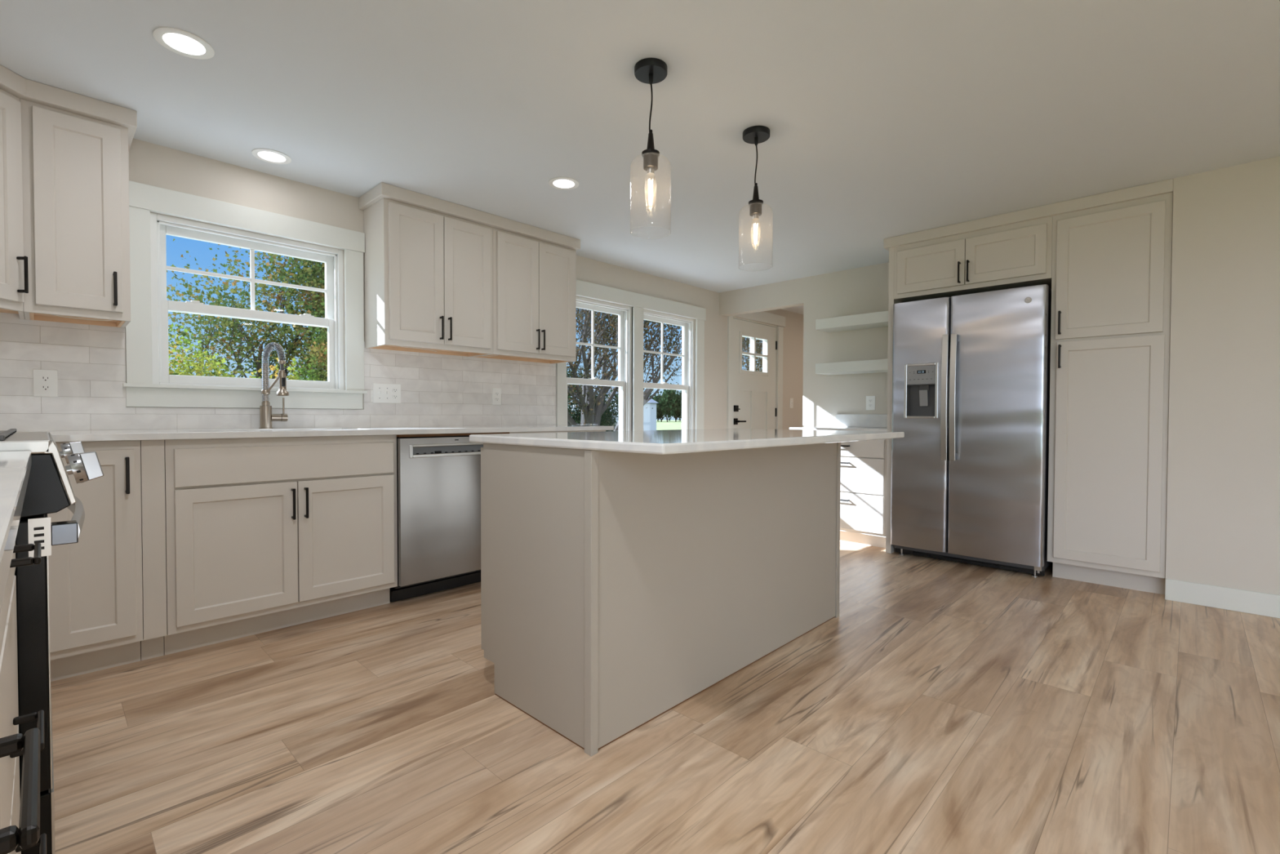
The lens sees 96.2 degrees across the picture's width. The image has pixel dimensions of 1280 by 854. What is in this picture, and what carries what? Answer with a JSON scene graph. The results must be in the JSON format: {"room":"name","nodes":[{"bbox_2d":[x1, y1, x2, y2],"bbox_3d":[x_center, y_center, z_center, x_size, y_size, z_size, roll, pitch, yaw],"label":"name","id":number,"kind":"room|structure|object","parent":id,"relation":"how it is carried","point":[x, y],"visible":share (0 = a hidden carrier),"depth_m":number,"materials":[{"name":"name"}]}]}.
{"room":"kitchen","nodes":[
{"label":"kitchen","id":0,"kind":"room"},
{"bbox_2d":[55,137,803,589],"bbox_3d":[-0.221,-0.242,4.992,0.160,2.258,8.500,1,2,44],"label":"wall","id":1,"kind":"structure","parent":0,"point":[149,163],"depth_m":3.33,"materials":[{"name":"paint"}]},
{"bbox_2d":[0,88,28,319],"bbox_3d":[-2.571,-0.847,1.974,0.604,0.812,0.634,1,2,44],"label":"upper cabinet","id":2,"kind":"object","parent":1,"relation":"attached to","point":[13,264],"visible":1,"depth_m":2.15,"materials":[{"name":"paint"}]},
{"bbox_2d":[0,64,137,151],"bbox_3d":[-2.450,-1.286,2.071,0.635,0.068,0.957,1,2,44],"label":"crown molding","id":3,"kind":"structure","parent":2,"relation":"on","point":[11,82],"depth_m":2.26,"materials":[{"name":"paint"}]},
{"bbox_2d":[19,98,130,328],"bbox_3d":[-2.349,-0.854,2.395,0.344,0.812,0.310,1,2,44],"label":"upper cabinet","id":4,"kind":"object","parent":1,"relation":"attached to","point":[75,167],"visible":1,"depth_m":2.30,"materials":[{"name":"paint"}]},
{"bbox_2d":[50,314,111,320],"bbox_3d":[-2.351,-0.463,2.406,0.052,0.019,0.242,1,1,32],"label":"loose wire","id":5,"kind":"object","parent":4,"relation":"hanging from","point":[51,314],"visible":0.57,"depth_m":2.42,"materials":[{"name":"beige"}]},
{"bbox_2d":[122,180,367,408],"bbox_3d":[-2.042,-0.616,3.047,0.195,1.032,1.068,1,2,44],"label":"window","id":6,"kind":"structure","parent":1,"relation":"in","point":[149,384],"depth_m":2.93,"materials":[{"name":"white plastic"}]},
{"bbox_2d":[0,312,555,431],"bbox_3d":[-1.831,-0.249,3.193,0.009,0.506,3.409,1,2,44],"label":"wall tile","id":7,"kind":"structure","parent":1,"relation":"attached to","point":[89,361],"depth_m":2.89,"materials":[{"name":"white tile"}]},
{"bbox_2d":[32,368,57,396],"bbox_3d":[-2.534,-0.187,2.448,0.009,0.116,0.074,1,2,44],"label":"wall outlet","id":8,"kind":"object","parent":7,"relation":"attached to","point":[45,382],"visible":1,"depth_m":2.44,"materials":[{"name":"white plastic"}]},
{"bbox_2d":[40,384,51,391],"bbox_3d":[-2.532,-0.167,2.446,0.003,0.027,0.033,1,2,44],"label":"receptacle","id":9,"kind":"object","parent":8,"relation":"attached to","point":[42,387],"depth_m":2.45,"materials":[{"name":"white plastic"}]},
{"bbox_2d":[40,375,51,382],"bbox_3d":[-2.532,-0.206,2.445,0.003,0.027,0.033,1,2,44],"label":"receptacle","id":10,"kind":"object","parent":8,"relation":"attached to","point":[42,378],"depth_m":2.44,"materials":[{"name":"white plastic"}]},
{"bbox_2d":[373,382,400,403],"bbox_3d":[-1.533,-0.205,3.486,0.016,0.119,0.167,1,2,44],"label":"switch plate","id":11,"kind":"object","parent":7,"relation":"attached to","point":[382,393],"visible":1,"depth_m":3.48,"materials":[{"name":"white plastic"}]},
{"bbox_2d":[392,394,398,399],"bbox_3d":[-1.501,-0.186,3.520,0.003,0.027,0.033,1,2,44],"label":"receptacle","id":12,"kind":"object","parent":11,"relation":"attached to","point":[394,396],"depth_m":3.52,"materials":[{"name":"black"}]},
{"bbox_2d":[492,387,501,404],"bbox_3d":[-1.007,-0.214,4.038,0.009,0.119,0.071,1,2,44],"label":"wall outlet","id":13,"kind":"object","parent":7,"relation":"attached to","point":[496,392],"visible":1,"depth_m":4.04,"materials":[{"name":"white plastic"}]},
{"bbox_2d":[363,197,493,356],"bbox_3d":[-1.268,-0.873,3.520,0.344,0.812,0.689,1,2,44],"label":"upper cabinet","id":14,"kind":"object","parent":1,"relation":"attached to","point":[428,274],"visible":1,"depth_m":3.37,"materials":[{"name":"paint"}]},
{"bbox_2d":[396,345,436,351],"bbox_3d":[-1.369,-0.476,3.466,0.273,0.027,0.034,-1,1,-38],"label":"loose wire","id":15,"kind":"object","parent":14,"relation":"hanging from","point":[397,345],"visible":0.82,"depth_m":3.49,"materials":[{"name":"beige"}]},
{"bbox_2d":[358,182,580,250],"bbox_3d":[-1.039,-1.315,3.761,0.330,0.068,1.419,1,2,44],"label":"crown molding","id":16,"kind":"structure","parent":14,"relation":"on","point":[382,190],"depth_m":3.47,"materials":[{"name":"paint"}]},
{"bbox_2d":[475,227,576,364],"bbox_3d":[-0.790,-0.882,4.018,0.344,0.812,0.689,1,2,44],"label":"upper cabinet","id":17,"kind":"object","parent":1,"relation":"attached to","point":[535,280],"visible":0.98,"depth_m":3.90,"materials":[{"name":"paint"}]},
{"bbox_2d":[555,279,706,431],"bbox_3d":[-0.048,-0.389,5.128,0.195,1.568,1.870,1,2,44],"label":"window","id":18,"kind":"structure","parent":1,"relation":"in","point":[638,302],"depth_m":5.06,"materials":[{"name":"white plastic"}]},
{"bbox_2d":[727,311,785,429],"bbox_3d":[1.278,-0.224,6.504,0.208,2.170,1.176,1,2,44],"label":"door","id":19,"kind":"structure","parent":1,"relation":"in","point":[754,398],"depth_m":6.45,"materials":[{"name":"paint"}]},
{"bbox_2d":[789,398,793,408],"bbox_3d":[1.860,-0.292,7.031,0.016,0.120,0.075,1,2,44],"label":"light switch","id":20,"kind":"object","parent":1,"relation":"attached to","point":[791,406],"visible":1,"depth_m":7.03,"materials":[{"name":"white plastic"}]},
{"bbox_2d":[0,0,1279,315],"bbox_3d":[2.335,-1.377,2.518,7.240,0.120,8.500,1,2,44],"label":"ceiling","id":21,"kind":"structure","parent":0,"point":[884,118],"depth_m":2.31,"materials":[{"name":"paint"}]},
{"bbox_2d":[152,26,214,59],"bbox_3d":[-1.563,-1.312,1.970,0.166,0.006,0.166,1,2,44],"label":"recessed light","id":22,"kind":"object","parent":21,"relation":"in","point":[180,42],"visible":1,"depth_m":1.96,"materials":[{"name":"white plastic"}]},
{"bbox_2d":[251,148,291,164],"bbox_3d":[-1.813,-1.330,2.826,0.166,0.006,0.166,1,2,44],"label":"recessed light","id":23,"kind":"object","parent":21,"relation":"in","point":[271,156],"visible":1,"depth_m":2.82,"materials":[{"name":"white plastic"}]},
{"bbox_2d":[548,177,578,190],"bbox_3d":[-0.417,-1.332,3.146,0.166,0.006,0.166,1,2,44],"label":"recessed light","id":24,"kind":"object","parent":21,"relation":"in","point":[559,183],"visible":1,"depth_m":3.14,"materials":[{"name":"white plastic"}]},
{"bbox_2d":[630,57,671,235],"bbox_3d":[0.039,-1.014,2.108,0.151,0.600,0.151,1,2,44],"label":"pendant light","id":25,"kind":"object","parent":21,"relation":"hanging from","point":[651,71],"visible":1,"depth_m":2.09,"materials":[{"name":"black metal"}]},
{"bbox_2d":[643,151,657,171],"bbox_3d":[0.039,-0.972,2.109,0.054,0.049,0.054,1,2,44],"label":"socket","id":26,"kind":"object","parent":25,"relation":"attached to","point":[651,158],"depth_m":2.09,"materials":[{"name":"silver metal"}]},
{"bbox_2d":[738,125,773,270],"bbox_3d":[0.521,-1.021,2.583,0.151,0.602,0.151,1,2,44],"label":"pendant light","id":27,"kind":"object","parent":21,"relation":"hanging from","point":[755,135],"visible":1,"depth_m":2.57,"materials":[{"name":"black metal"}]},
{"bbox_2d":[748,182,763,216],"bbox_3d":[0.521,-1.025,2.583,0.066,0.142,0.066,1,2,44],"label":"socket","id":28,"kind":"object","parent":27,"relation":"attached to","point":[755,205],"depth_m":2.57,"materials":[{"name":"brown metal"}]},
{"bbox_2d":[50,541,1279,853],"bbox_3d":[2.329,0.990,2.563,7.240,0.100,8.500,1,2,44],"label":"floor","id":29,"kind":"structure","parent":0,"point":[946,706],"depth_m":1.74,"materials":[{"name":"brown wood"}]},
{"bbox_2d":[0,542,46,853],"bbox_3d":[-1.141,0.527,0.648,0.677,0.884,0.652,1,2,44],"label":"base cabinet","id":30,"kind":"object","parent":29,"relation":"on","point":[10,719],"visible":0.54,"depth_m":0.84,"materials":[{"name":"paint"}]},
{"bbox_2d":[0,450,31,612],"bbox_3d":[-0.834,0.075,0.337,1.567,0.028,0.642,1,2,44],"label":"countertop","id":31,"kind":"structure","parent":30,"relation":"on","point":[15,466],"depth_m":0.49,"materials":[{"name":"stone"}]},
{"bbox_2d":[0,728,39,853],"bbox_3d":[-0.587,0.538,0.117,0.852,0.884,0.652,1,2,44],"label":"handle","id":32,"kind":"object","parent":30,"relation":"attached to","point":[27,835],"visible":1,"depth_m":0.32,"materials":[{"name":"metal"}]},
{"bbox_2d":[0,428,103,853],"bbox_3d":[-1.638,0.485,1.202,0.753,0.944,0.727,1,2,44],"label":"range","id":33,"kind":"object","parent":29,"relation":"on","point":[46,493],"visible":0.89,"depth_m":1.14,"materials":[{"name":"black metal"}]},
{"bbox_2d":[0,428,51,453],"bbox_3d":[-1.663,0.032,1.165,0.752,0.038,0.649,1,2,44],"label":"cooktop","id":34,"kind":"object","parent":33,"relation":"in","point":[11,440],"depth_m":1.13,"materials":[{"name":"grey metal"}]},
{"bbox_2d":[47,440,142,681],"bbox_3d":[-2.234,0.492,2.300,0.662,0.884,0.311,1,2,44],"label":"base cabinet","id":35,"kind":"object","parent":29,"relation":"on","point":[95,591],"visible":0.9,"depth_m":2.14,"materials":[{"name":"paint"}]},
{"bbox_2d":[140,440,167,660],"bbox_3d":[-1.974,0.492,2.317,0.199,0.884,0.070,1,2,44],"label":"filler panel","id":36,"kind":"object","parent":29,"relation":"on","point":[152,451],"visible":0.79,"depth_m":2.25,"materials":[{"name":"paint"}]},
{"bbox_2d":[163,435,397,655],"bbox_3d":[-1.758,0.484,2.796,0.662,0.884,0.916,1,2,44],"label":"base cabinet","id":37,"kind":"object","parent":29,"relation":"on","point":[263,535],"visible":0.98,"depth_m":2.54,"materials":[{"name":"paint"}]},
{"bbox_2d":[389,431,509,602],"bbox_3d":[-1.214,0.473,3.369,0.638,0.886,0.659,1,2,44],"label":"dishwasher","id":38,"kind":"object","parent":29,"relation":"on","point":[438,475],"visible":0.66,"depth_m":3.07,"materials":[{"name":"silver metal"}]},
{"bbox_2d":[509,430,605,433],"bbox_3d":[-0.726,0.466,3.871,0.662,0.884,0.834,1,2,44],"label":"base cabinet","id":39,"kind":"object","parent":29,"relation":"on","point":[583,430],"visible":0.02,"depth_m":3.66,"materials":[{"name":"paint"}]},
{"bbox_2d":[480,442,840,755],"bbox_3d":[0.185,0.494,2.459,0.654,0.885,1.620,1,2,44],"label":"base cabinet","id":40,"kind":"object","parent":29,"relation":"on","point":[618,588],"visible":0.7,"depth_m":1.93,"materials":[{"name":"paint"}]},
{"bbox_2d":[469,428,904,454],"bbox_3d":[0.299,0.039,2.376,0.950,0.028,1.682,1,2,44],"label":"countertop","id":41,"kind":"structure","parent":40,"relation":"on","point":[671,441],"depth_m":1.89,"materials":[{"name":"stone"}]},
{"bbox_2d":[840,439,886,547],"bbox_3d":[1.744,0.467,4.622,0.710,0.864,0.649,1,2,44],"label":"base cabinet","id":42,"kind":"object","parent":29,"relation":"on","point":[863,489],"visible":0.48,"depth_m":4.30,"materials":[{"name":"paint"}]},
{"bbox_2d":[789,426,887,431],"bbox_3d":[1.724,0.019,4.649,0.790,0.028,0.629,1,2,44],"label":"countertop","id":43,"kind":"structure","parent":42,"relation":"on","point":[820,428],"depth_m":4.45,"materials":[{"name":"stone"}]},
{"bbox_2d":[835,413,887,426],"bbox_3d":[1.975,-0.053,4.829,0.680,0.109,0.019,1,2,44],"label":"backsplash","id":44,"kind":"structure","parent":43,"relation":"on","point":[842,420],"depth_m":4.90,"materials":[{"name":"tile"}]},
{"bbox_2d":[885,216,1053,553],"bbox_3d":[2.331,-0.183,4.012,0.960,2.190,0.698,1,2,44],"label":"tall cabinet","id":45,"kind":"object","parent":29,"relation":"on","point":[1016,255],"visible":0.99,"depth_m":3.77,"materials":[{"name":"paint"}]},
{"bbox_2d":[883,178,1173,250],"bbox_3d":[2.526,-1.308,3.829,1.522,0.068,0.668,1,2,44],"label":"crown molding","id":46,"kind":"structure","parent":45,"relation":"on","point":[1163,187],"depth_m":3.48,"materials":[{"name":"paint"}]},
{"bbox_2d":[890,284,1052,577],"bbox_3d":[2.312,0.027,3.965,0.894,1.772,0.768,1,2,44],"label":"refrigerator","id":47,"kind":"object","parent":29,"relation":"on","point":[971,372],"visible":1,"depth_m":3.68,"materials":[{"name":"grey metal"}]},
{"bbox_2d":[1047,192,1173,594],"bbox_3d":[2.869,-0.171,3.496,0.529,2.190,0.698,1,2,44],"label":"pantry cabinet","id":48,"kind":"object","parent":29,"relation":"on","point":[1111,269],"visible":0.98,"depth_m":3.26,"materials":[{"name":"paint"}]},
{"bbox_3d":[-2.384,0.501,1.804,1.132,0.884,0.598,1,2,44],"label":"base cabinet","id":49,"kind":"object","parent":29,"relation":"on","visible":0},
{"bbox_2d":[16,424,613,442],"bbox_3d":[-1.416,0.026,2.800,1.140,0.028,3.408,1,2,44],"label":"countertop","id":50,"kind":"structure","parent":49,"relation":"on","point":[59,436],"depth_m":2.65,"materials":[{"name":"stone"}]},
{"bbox_2d":[258,342,288,428],"bbox_3d":[-1.862,-0.212,2.936,0.184,0.440,0.125,1,2,44],"label":"faucet","id":51,"kind":"object","parent":50,"relation":"on","point":[266,417],"visible":1,"depth_m":2.94,"materials":[{"name":"silver metal"}]},
{"bbox_2d":[719,262,888,427],"bbox_3d":[3.359,-0.206,3.595,6.940,2.258,0.120,1,2,44],"label":"wall","id":52,"kind":"structure","parent":0,"point":[862,290],"depth_m":5.09,"materials":[{"name":"paint"}]},
{"bbox_2d":[815,311,888,332],"bbox_3d":[1.869,-0.875,4.758,0.760,0.086,0.249,1,2,44],"label":"floating shelf","id":53,"kind":"object","parent":52,"relation":"attached to","point":[877,319],"visible":0.56,"depth_m":4.74,"materials":[{"name":"paint"}]},
{"bbox_2d":[815,359,888,375],"bbox_3d":[1.868,-0.497,4.765,0.760,0.086,0.249,1,2,44],"label":"floating shelf","id":54,"kind":"object","parent":52,"relation":"attached to","point":[877,366],"visible":0.56,"depth_m":4.73,"materials":[{"name":"paint"}]},
{"bbox_2d":[866,395,875,409],"bbox_3d":[1.951,-0.203,4.858,0.077,0.120,0.009,1,2,44],"label":"wall outlet","id":55,"kind":"object","parent":52,"relation":"attached to","point":[870,400],"visible":1,"depth_m":4.86,"materials":[{"name":"white plastic"}]},
{"bbox_2d":[1165,156,1279,595],"bbox_3d":[4.333,-0.175,2.118,3.488,2.258,0.662,1,2,44],"label":"wall","id":56,"kind":"structure","parent":0,"point":[1223,504],"depth_m":2.94,"materials":[{"name":"paint"}]},
{"bbox_2d":[1164,577,1279,617],"bbox_3d":[4.096,0.901,1.895,3.488,0.113,0.015,1,2,44],"label":"baseboard","id":57,"kind":"structure","parent":56,"relation":"attached to","point":[1260,603],"depth_m":2.94,"materials":[{"name":"paint"}]},
{"label":"outside","id":58,"kind":"structure","parent":0,"visible":0},
{"bbox_2d":[656,420,681,430],"bbox_3d":[-54.673,0.149,80.244,370.000,0.200,320.000,1,2,44],"label":"lawn","id":59,"kind":"structure","parent":58,"point":[672,424],"depth_m":110.69,"materials":[{"name":"green plant"}]},
{"bbox_2d":[168,322,235,377],"bbox_3d":[-6.685,0.018,8.393,1.724,3.088,1.600,-1,2,-43],"label":"shrub","id":60,"kind":"object","parent":59,"relation":"on","point":[197,368],"visible":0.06,"depth_m":8.43,"materials":[{"name":"green plant"}]},
{"bbox_2d":[166,238,326,381],"bbox_3d":[-7.546,-1.558,11.219,6.092,6.145,4.521,0,1,-6],"label":"maple tree","id":61,"kind":"object","parent":59,"relation":"on","point":[237,331],"visible":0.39,"depth_m":10.83,"materials":[{"name":"green plant"}]},
{"bbox_2d":[232,254,327,379],"bbox_3d":[-5.278,-1.778,11.732,5.430,6.566,6.115,1,1,32],"label":"maple tree","id":62,"kind":"object","parent":59,"relation":"on","point":[320,304],"visible":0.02,"depth_m":10.59,"materials":[{"name":"green plant"}]},
{"bbox_2d":[244,357,322,381],"bbox_3d":[-5.707,0.237,8.786,1.494,2.641,1.856,1,2,44],"label":"shrub","id":63,"kind":"object","parent":59,"relation":"on","point":[314,378],"visible":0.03,"depth_m":8.92,"materials":[{"name":"green plant"}]},
{"bbox_2d":[294,327,327,381],"bbox_3d":[-4.826,-0.142,9.902,2.238,3.361,1.910,-1,2,-43],"label":"shrub","id":64,"kind":"object","parent":59,"relation":"on","point":[322,363],"visible":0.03,"depth_m":9.22,"materials":[{"name":"green plant"}]},
{"bbox_2d":[302,334,327,378],"bbox_3d":[-6.126,-0.555,13.003,2.605,4.066,2.985,0,1,13],"label":"shrub","id":65,"kind":"object","parent":59,"relation":"on","point":[309,335],"visible":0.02,"depth_m":12.15,"materials":[{"name":"green plant"}]},
{"bbox_2d":[566,367,613,431],"bbox_3d":[-2.086,-0.306,17.492,2.577,3.410,1.871,-1,1,-35],"label":"shrub","id":66,"kind":"object","parent":59,"relation":"on","point":[577,417],"visible":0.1,"depth_m":17.43,"materials":[{"name":"green plant"}]},
{"bbox_2d":[574,386,618,431],"bbox_3d":[-1.423,-0.084,19.613,2.172,2.891,1.935,-1,2,-43],"label":"shrub","id":67,"kind":"object","parent":59,"relation":"on","point":[612,421],"visible":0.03,"depth_m":19.41,"materials":[{"name":"green plant"}]},
{"bbox_2d":[568,385,658,431],"bbox_3d":[-3.629,-1.600,51.782,7.400,4.650,7.700,1,2,44],"label":"house","id":68,"kind":"structure","parent":59,"relation":"on","point":[649,414],"depth_m":51.40,"materials":[{"name":"grey"}]},
{"bbox_2d":[566,307,682,431],"bbox_3d":[-0.904,-2.483,14.684,9.547,7.995,7.221,-1,1,-37],"label":"tree","id":69,"kind":"object","parent":59,"relation":"on","point":[586,395],"visible":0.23,"depth_m":14.81,"materials":[{"name":"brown plant"}]},
{"bbox_2d":[648,393,662,418],"bbox_3d":[3.319,-4.561,164.667,5.929,10.909,6.458,0,1,2],"label":"tree","id":70,"kind":"object","parent":59,"relation":"on","point":[653,397],"visible":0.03,"depth_m":163.97,"materials":[{"name":"green plant"}]},
{"bbox_2d":[654,391,665,422],"bbox_3d":[6.200,-5.122,172.613,6.384,11.745,6.953,-1,1,-31],"label":"tree","id":71,"kind":"object","parent":59,"relation":"on","point":[657,398],"visible":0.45,"depth_m":171.38,"materials":[{"name":"green plant"}]},
{"bbox_2d":[656,382,679,422],"bbox_3d":[8.204,-5.863,165.012,7.359,13.540,8.015,0,1,-2],"label":"tree","id":72,"kind":"object","parent":59,"relation":"on","point":[669,408],"visible":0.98,"depth_m":163.31,"materials":[{"name":"green plant"}]},
{"bbox_2d":[670,390,681,422],"bbox_3d":[10.980,-5.337,172.715,7.220,12.196,6.629,1,1,37],"label":"tree","id":73,"kind":"object","parent":59,"relation":"on","point":[677,416],"visible":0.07,"depth_m":172.20,"materials":[{"name":"green plant"}]},
{"bbox_2d":[674,391,681,417],"bbox_3d":[12.862,-5.453,164.432,7.554,12.761,6.936,0,1,10],"label":"tree","id":74,"kind":"object","parent":59,"relation":"on","point":[679,397],"visible":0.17,"depth_m":163.95,"materials":[{"name":"green plant"}]},
{"bbox_2d":[742,336,762,372],"bbox_3d":[6.647,-4.769,36.206,6.647,11.674,12.205,0,1,15],"label":"autumn tree","id":75,"kind":"object","parent":59,"relation":"on","point":[759,346],"visible":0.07,"depth_m":35.01,"materials":[{"name":"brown plant"}]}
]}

